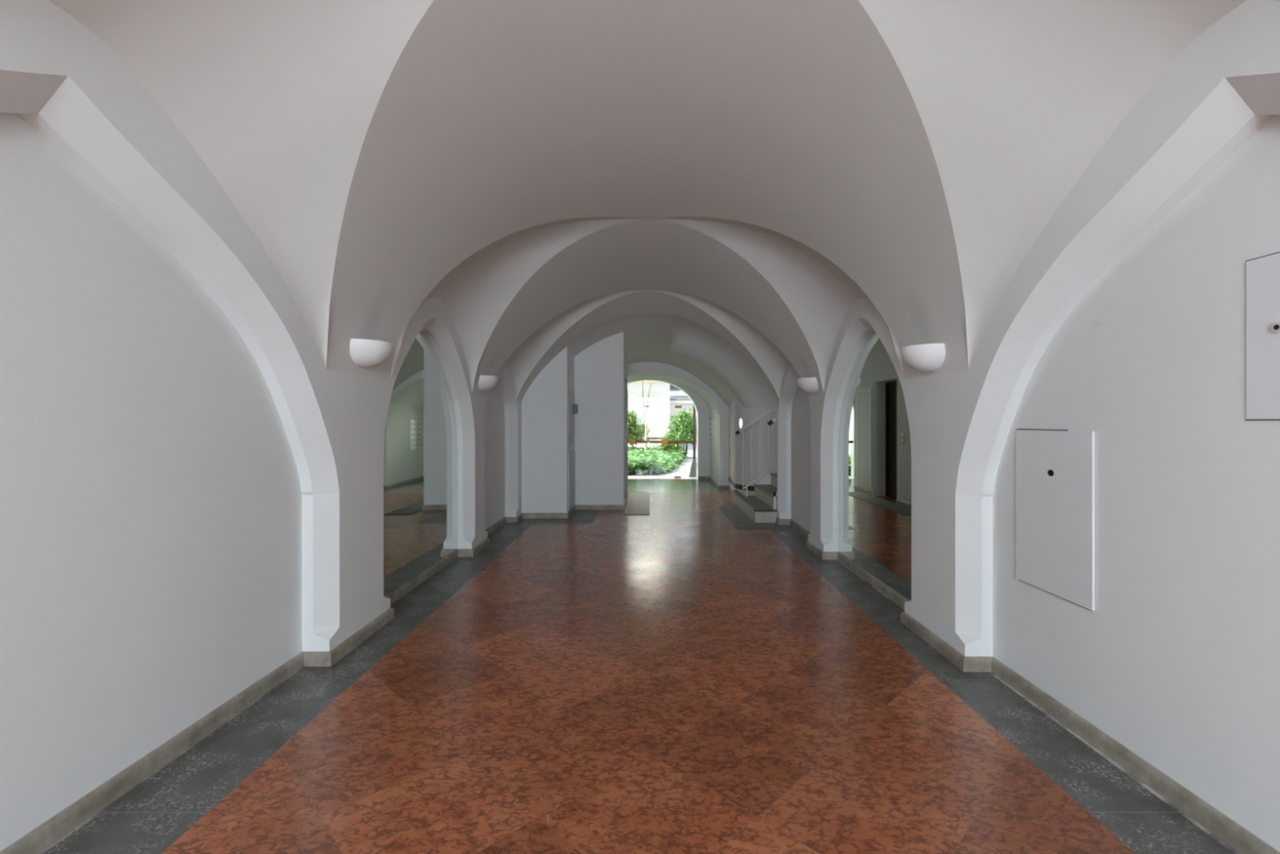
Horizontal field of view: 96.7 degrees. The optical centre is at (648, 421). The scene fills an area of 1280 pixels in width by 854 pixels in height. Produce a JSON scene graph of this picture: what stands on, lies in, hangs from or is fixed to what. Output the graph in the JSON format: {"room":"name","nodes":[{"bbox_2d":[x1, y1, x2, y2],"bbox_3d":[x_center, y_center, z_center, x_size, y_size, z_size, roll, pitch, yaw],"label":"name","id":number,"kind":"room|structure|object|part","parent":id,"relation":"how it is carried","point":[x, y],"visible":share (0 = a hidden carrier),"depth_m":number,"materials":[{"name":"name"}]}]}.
{"room":"vaulted entrance hallway","nodes":[
{"label":"vaulted entrance hallway","id":0,"kind":"room"},
{"bbox_2d":[0,0,528,851],"bbox_3d":[-2.268,-1.650,5.600,0.865,6.100,17.400,0,0,0],"label":"wall","id":1,"kind":"structure","parent":0,"point":[192,502],"depth_m":2.23,"materials":[{"name":"white paint"}]},
{"bbox_2d":[0,512,523,853],"bbox_3d":[-1.914,1.360,2.575,0.198,0.080,11.350,0,0,0],"label":"baseboard","id":2,"kind":"structure","parent":1,"relation":"attached to","point":[42,837],"depth_m":2.49,"materials":[{"name":"beige stone"}]},
{"bbox_2d":[350,338,392,367],"bbox_3d":[-1.738,-0.427,3.630,0.185,0.155,0.360,0,0,0],"label":"wall sconce","id":3,"kind":"object","parent":1,"relation":"attached to","point":[364,353],"visible":1,"depth_m":3.53,"materials":[{"name":"white metal"}]},
{"bbox_2d":[383,330,457,595],"bbox_3d":[-1.988,0.258,4.983,0.007,2.119,1.858,0,0,0],"label":"mirror","id":4,"kind":"object","parent":1,"relation":"attached to","point":[420,447],"visible":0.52,"depth_m":4.91,"materials":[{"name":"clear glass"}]},
{"bbox_2d":[478,375,497,391],"bbox_3d":[-1.738,-0.417,6.220,0.185,0.155,0.360,0,0,0],"label":"wall sconce","id":5,"kind":"object","parent":1,"relation":"attached to","point":[486,382],"visible":0.97,"depth_m":6.11,"materials":[{"name":"white glass"}]},
{"bbox_2d":[521,346,567,512],"bbox_3d":[-1.508,0.126,8.250,0.663,2.548,0.001,0,0,0],"label":"wall","id":6,"kind":"structure","parent":0,"point":[544,403],"depth_m":8.25,"materials":[{"name":"white paint"}]},
{"bbox_2d":[522,498,626,518],"bbox_3d":[-0.977,1.360,8.862,0.620,0.080,2.101,0,0,44],"label":"baseboard","id":7,"kind":"structure","parent":6,"relation":"attached to","point":[576,507],"depth_m":8.92,"materials":[{"name":"beige stone"}]},
{"bbox_2d":[567,346,574,511],"bbox_3d":[-1.177,0.126,8.655,0.001,2.548,0.810,0,0,0],"label":"wall","id":8,"kind":"structure","parent":0,"point":[571,358],"depth_m":8.57,"materials":[{"name":"white paint"}]},
{"bbox_2d":[568,389,574,510],"bbox_3d":[-1.168,0.410,8.660,0.016,1.780,0.680,0,0,0],"label":"door","id":9,"kind":"structure","parent":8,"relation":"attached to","point":[571,393],"depth_m":8.59,"materials":[{"name":"grey plastic"}]},
{"bbox_3d":[-1.168,0.875,8.660,0.016,0.850,0.680,0,0,0],"label":"cupboard door","id":10,"kind":"part","parent":9,"relation":"part of","materials":[{"name":"grey paint"}]},
{"bbox_3d":[-1.171,-0.070,8.660,0.009,0.820,0.680,0,0,0],"label":"cupboard door","id":11,"kind":"part","parent":9,"relation":"part of","materials":[{"name":"grey paint"}]},
{"bbox_2d":[573,404,577,413],"bbox_3d":[-1.141,-0.203,8.890,0.052,0.145,0.180,0,0,0],"label":"wall box","id":12,"kind":"object","parent":8,"relation":"attached to","point":[575,406],"visible":1,"depth_m":8.80,"materials":[{"name":"blue plastic"}]},
{"bbox_2d":[574,332,623,504],"bbox_3d":[-0.797,-0.038,9.060,0.806,2.877,0.001,0,0,0],"label":"door","id":13,"kind":"structure","parent":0,"point":[599,367],"depth_m":9.06,"materials":[{"name":"white paint"}]},
{"bbox_2d":[623,334,627,502],"bbox_3d":[-0.997,-0.050,10.480,1.206,2.900,2.840,0,0,0],"label":"wall","id":14,"kind":"structure","parent":0,"point":[625,353],"depth_m":10.29,"materials":[{"name":"white paint"}]},
{"bbox_2d":[543,317,729,484],"bbox_3d":[0.000,-1.650,12.990,12.000,6.100,2.520,0,0,0],"label":"wall","id":15,"kind":"structure","parent":0,"point":[714,463],"depth_m":12.32,"materials":[{"name":"white paint"}]},
{"bbox_2d":[627,405,695,478],"bbox_3d":[0.000,0.177,13.953,2.410,2.422,0.095,0,0,0],"label":"door","id":16,"kind":"structure","parent":15,"relation":"in","point":[632,442],"depth_m":13.93,"materials":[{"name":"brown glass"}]},
{"bbox_2d":[710,418,713,449],"bbox_3d":[1.484,0.260,13.350,0.010,0.760,0.660,0,0,0],"label":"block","id":17,"kind":"object","parent":15,"relation":"attached to","point":[711,420],"visible":0.91,"depth_m":13.22,"materials":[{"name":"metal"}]},
{"bbox_2d":[697,475,732,493],"bbox_3d":[1.525,1.360,12.145,0.298,0.080,3.395,0,0,-6],"label":"baseboard","id":18,"kind":"structure","parent":15,"relation":"attached to","point":[719,486],"depth_m":12.30,"materials":[{"name":"beige stone"}]},
{"bbox_2d":[40,477,1239,853],"bbox_3d":[0.000,1.400,5.375,5.400,0.001,17.750,0,0,0],"label":"floor","id":19,"kind":"structure","parent":0,"point":[685,676],"depth_m":2.51,"materials":[{"name":"red stone"}]},
{"bbox_2d":[623,491,649,515],"bbox_3d":[-0.175,1.395,9.925,0.390,0.008,2.750,0,0,0],"label":"doormat","id":20,"kind":"object","parent":19,"relation":"on","point":[637,502],"visible":1,"depth_m":9.61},
{"bbox_2d":[730,473,777,522],"bbox_3d":[2.022,1.004,9.024,1.115,0.792,2.293,0,0,0],"label":"staircase","id":21,"kind":"structure","parent":19,"relation":"on","point":[762,507],"depth_m":8.49,"materials":[{"name":"beige stone"}]},
{"bbox_2d":[742,404,777,496],"bbox_3d":[1.942,0.384,9.240,0.849,1.664,0.028,0,0,0],"label":"stair railing","id":22,"kind":"object","parent":21,"relation":"on","point":[775,406],"visible":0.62,"depth_m":9.23,"materials":[{"name":"white metal"}]},
{"bbox_3d":[1.942,-0.158,9.240,0.849,0.580,0.026,0,0,0],"label":"rail","id":23,"kind":"part","parent":22,"relation":"part of","materials":[{"name":"white metal"}]},
{"bbox_3d":[1.948,0.814,9.240,0.839,0.573,0.026,0,0,0],"label":"rail","id":24,"kind":"part","parent":22,"relation":"part of","materials":[{"name":"white metal"}]},
{"bbox_3d":[1.878,1.095,7.905,0.270,0.243,0.020,0,0,0],"label":"skirting","id":25,"kind":"part","parent":21,"relation":"part of","materials":[{"name":"white stone"}]},
{"bbox_2d":[764,532,785,534],"bbox_3d":[1.585,1.399,7.135,0.230,0.001,0.170,0,0,0],"label":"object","id":26,"kind":"structure","parent":19,"relation":"on","point":[766,533],"depth_m":7.12,"materials":[{"name":"red stone"}]},
{"bbox_2d":[48,0,1248,408],"bbox_3d":[1.050,-2.460,5.600,7.500,4.680,17.400,0,0,0],"label":"ceiling","id":27,"kind":"structure","parent":0,"point":[717,183],"depth_m":2.86,"materials":[{"name":"paint"}]},
{"bbox_2d":[728,397,777,495],"bbox_3d":[2.916,0.275,9.598,1.049,2.250,5.030,0,0,-41],"label":"wall","id":28,"kind":"structure","parent":0,"point":[737,411],"depth_m":10.08,"materials":[{"name":"white paint"}]},
{"bbox_2d":[738,417,742,428],"bbox_3d":[1.585,0.025,9.750,0.060,0.180,0.090,0,0,0],"label":"lamp","id":29,"kind":"object","parent":28,"relation":"attached to","point":[740,422],"visible":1,"depth_m":9.72,"materials":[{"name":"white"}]},
{"bbox_2d":[728,475,754,491],"bbox_3d":[1.804,1.177,10.620,0.513,0.085,2.416,0,0,-17],"label":"baseboard","id":30,"kind":"structure","parent":28,"relation":"attached to","point":[735,485],"depth_m":10.30,"materials":[{"name":"grey stone"}]},
{"bbox_2d":[735,408,775,435],"bbox_3d":[1.943,-0.045,9.723,0.850,0.539,0.364,0,0,25],"label":"handrail","id":31,"kind":"object","parent":28,"relation":"attached to","point":[738,432],"visible":0.69,"depth_m":9.59,"materials":[{"name":"white metal"}]},
{"bbox_2d":[777,0,1279,852],"bbox_3d":[3.293,-1.650,5.600,3.015,6.100,17.400,0,0,0],"label":"wall","id":32,"kind":"structure","parent":0,"point":[1124,320],"depth_m":2.19,"materials":[{"name":"white paint"}]},
{"bbox_2d":[796,377,817,393],"bbox_3d":[1.689,-0.385,6.090,0.185,0.155,0.360,0,0,0],"label":"wall sconce","id":33,"kind":"object","parent":32,"relation":"attached to","point":[810,384],"visible":0.99,"depth_m":5.98,"materials":[{"name":"white glass"}]},
{"bbox_2d":[838,331,911,599],"bbox_3d":[1.934,0.268,4.874,0.007,2.098,1.818,0,0,0],"label":"mirror","id":34,"kind":"object","parent":32,"relation":"attached to","point":[875,460],"visible":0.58,"depth_m":4.83,"materials":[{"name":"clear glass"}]},
{"bbox_2d":[900,342,945,372],"bbox_3d":[1.689,-0.391,3.564,0.185,0.155,0.360,0,0,0],"label":"wall sconce","id":35,"kind":"object","parent":32,"relation":"attached to","point":[929,357],"visible":1,"depth_m":3.46,"materials":[{"name":"white glass"}]},
{"bbox_2d":[775,517,1279,853],"bbox_3d":[1.862,1.360,2.423,0.193,0.080,10.917,0,0,0],"label":"baseboard","id":36,"kind":"structure","parent":32,"relation":"attached to","point":[1244,842],"depth_m":2.49,"materials":[{"name":"beige stone"}]},
{"bbox_2d":[1015,428,1094,610],"bbox_3d":[1.933,0.430,2.728,0.011,0.787,0.519,0,0,0],"label":"access panel","id":37,"kind":"object","parent":32,"relation":"attached to","point":[1055,469],"visible":1,"depth_m":2.68,"materials":[{"name":"white metal"}]},
{"bbox_2d":[1245,251,1279,420],"bbox_3d":[1.932,-0.263,1.545,0.012,0.517,0.597,0,0,0],"label":"hatch","id":38,"kind":"object","parent":32,"relation":"attached to","point":[1263,273],"visible":1,"depth_m":1.79,"materials":[{"name":"metal"}]},
{"bbox_3d":[1.931,-0.290,1.745,0.008,0.034,0.034,0,0,0],"label":"knob","id":39,"kind":"part","parent":38,"relation":"part of","materials":[{"name":"metal"}]},
{"label":"staircase","id":40,"kind":"structure","parent":0,"visible":0},
{"bbox_2d":[767,417,777,426],"bbox_3d":[2.139,-0.268,7.943,0.943,0.654,0.150,0,0,0],"label":"handrail","id":41,"kind":"object","parent":40,"relation":"attached to","point":[771,422],"visible":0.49,"depth_m":7.97,"materials":[{"name":"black metal"}]},
{"label":"outside","id":42,"kind":"structure","parent":0,"visible":0},
{"bbox_2d":[627,444,697,477],"bbox_3d":[1.000,1.410,30.125,30.000,0.001,31.750,0,0,0],"label":"courtyard","id":43,"kind":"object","parent":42,"point":[683,470],"depth_m":16.41,"materials":[{"name":"grey concrete"}]},
{"bbox_2d":[627,380,670,448],"bbox_3d":[-2.430,-0.475,31.920,7.140,3.750,8.160,0,0,0],"label":"building","id":44,"kind":"structure","parent":43,"relation":"on","point":[658,411],"depth_m":28.00,"materials":[{"name":"white paint"}]},
{"bbox_3d":[-2.430,-1.980,27.920,7.140,0.160,0.160,0,0,0],"label":"cornice","id":45,"kind":"part","parent":44,"relation":"part of","materials":[{"name":"beige paint"}]},
{"bbox_2d":[648,439,658,448],"bbox_3d":[0.180,1.070,25.400,0.720,0.660,0.720,0,0,0],"label":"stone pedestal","id":46,"kind":"object","parent":43,"relation":"on","point":[649,444],"visible":0.09,"depth_m":25.13,"materials":[{"name":"white stone"}]},
{"bbox_2d":[646,436,664,448],"bbox_3d":[0.370,1.030,24.200,0.980,0.740,0.400,0,0,0],"label":"bench","id":47,"kind":"object","parent":43,"relation":"on","point":[648,437],"visible":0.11,"depth_m":24.00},
{"bbox_3d":[0.370,0.700,24.200,0.980,0.080,0.400,0,0,0],"label":"seat","id":48,"kind":"part","parent":47,"relation":"part of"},
{"bbox_2d":[627,453,687,474],"bbox_3d":[-0.503,1.330,19.125,4.193,0.140,8.150,0,0,0],"label":"bed","id":49,"kind":"object","parent":43,"relation":"on","point":[673,468],"visible":0.14,"depth_m":15.36,"materials":[{"name":"plant"}]},
{"bbox_2d":[627,408,652,444],"bbox_3d":[-0.835,0.388,21.647,2.030,2.032,2.005,0,0,0],"label":"shrub","id":50,"kind":"object","parent":49,"relation":"on","point":[633,432],"visible":0.32,"depth_m":21.34,"materials":[{"name":"green plant"}]},
{"bbox_2d":[642,380,651,450],"bbox_3d":[-0.048,-0.075,19.600,0.309,2.950,0.090,0,0,0],"label":"young tree","id":51,"kind":"object","parent":49,"relation":"on","point":[645,414],"visible":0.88,"depth_m":19.59,"materials":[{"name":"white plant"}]},
{"bbox_2d":[627,444,689,475],"bbox_3d":[-0.548,1.205,19.056,4.446,0.589,8.561,0,0,0],"label":"ivy","id":52,"kind":"object","parent":49,"relation":"on","point":[648,459],"visible":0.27,"depth_m":16.12,"materials":[{"name":"green plant"}]},
{"bbox_2d":[657,431,683,453],"bbox_3d":[0.785,0.882,20.319,0.974,1.039,1.036,0,0,0],"label":"shrub","id":53,"kind":"object","parent":49,"relation":"on","point":[675,446],"visible":0.77,"depth_m":20.13,"materials":[{"name":"green plant"}]},
{"bbox_2d":[662,408,697,458],"bbox_3d":[1.394,0.442,21.735,1.657,1.923,1.816,0,0,0],"label":"shrub","id":54,"kind":"object","parent":49,"relation":"on","point":[684,420],"visible":0.76,"depth_m":21.51,"materials":[{"name":"green plant"}]},
{"bbox_2d":[670,384,697,444],"bbox_3d":[6.600,-0.900,38.940,10.800,4.600,6.120,0,0,0],"label":"neighbouring house","id":55,"kind":"structure","parent":43,"relation":"on","point":[677,397],"depth_m":36.00,"materials":[{"name":"paint"}]},
{"bbox_3d":[6.600,-1.250,35.940,10.800,0.180,0.120,0,0,0],"label":"cornice","id":56,"kind":"part","parent":55,"relation":"part of","materials":[{"name":"white paint"}]},
{"bbox_3d":[2.550,0.350,35.985,0.900,2.100,0.030,0,0,0],"label":"door","id":57,"kind":"part","parent":55,"relation":"part of","materials":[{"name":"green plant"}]},
{"bbox_2d":[688,458,697,477],"bbox_3d":[1.138,1.180,14.520,0.208,0.460,0.182,0,0,0],"label":"guard stone","id":58,"kind":"object","parent":43,"relation":"on","point":[693,468],"visible":1,"depth_m":14.46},
{"bbox_2d":[693,404,695,458],"bbox_3d":[1.190,-1.100,14.700,0.070,5.000,0.070,0,0,0],"label":"downpipe","id":59,"kind":"object","parent":43,"relation":"on","point":[694,408],"visible":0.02,"depth_m":14.67,"materials":[{"name":"metal"}]}
]}

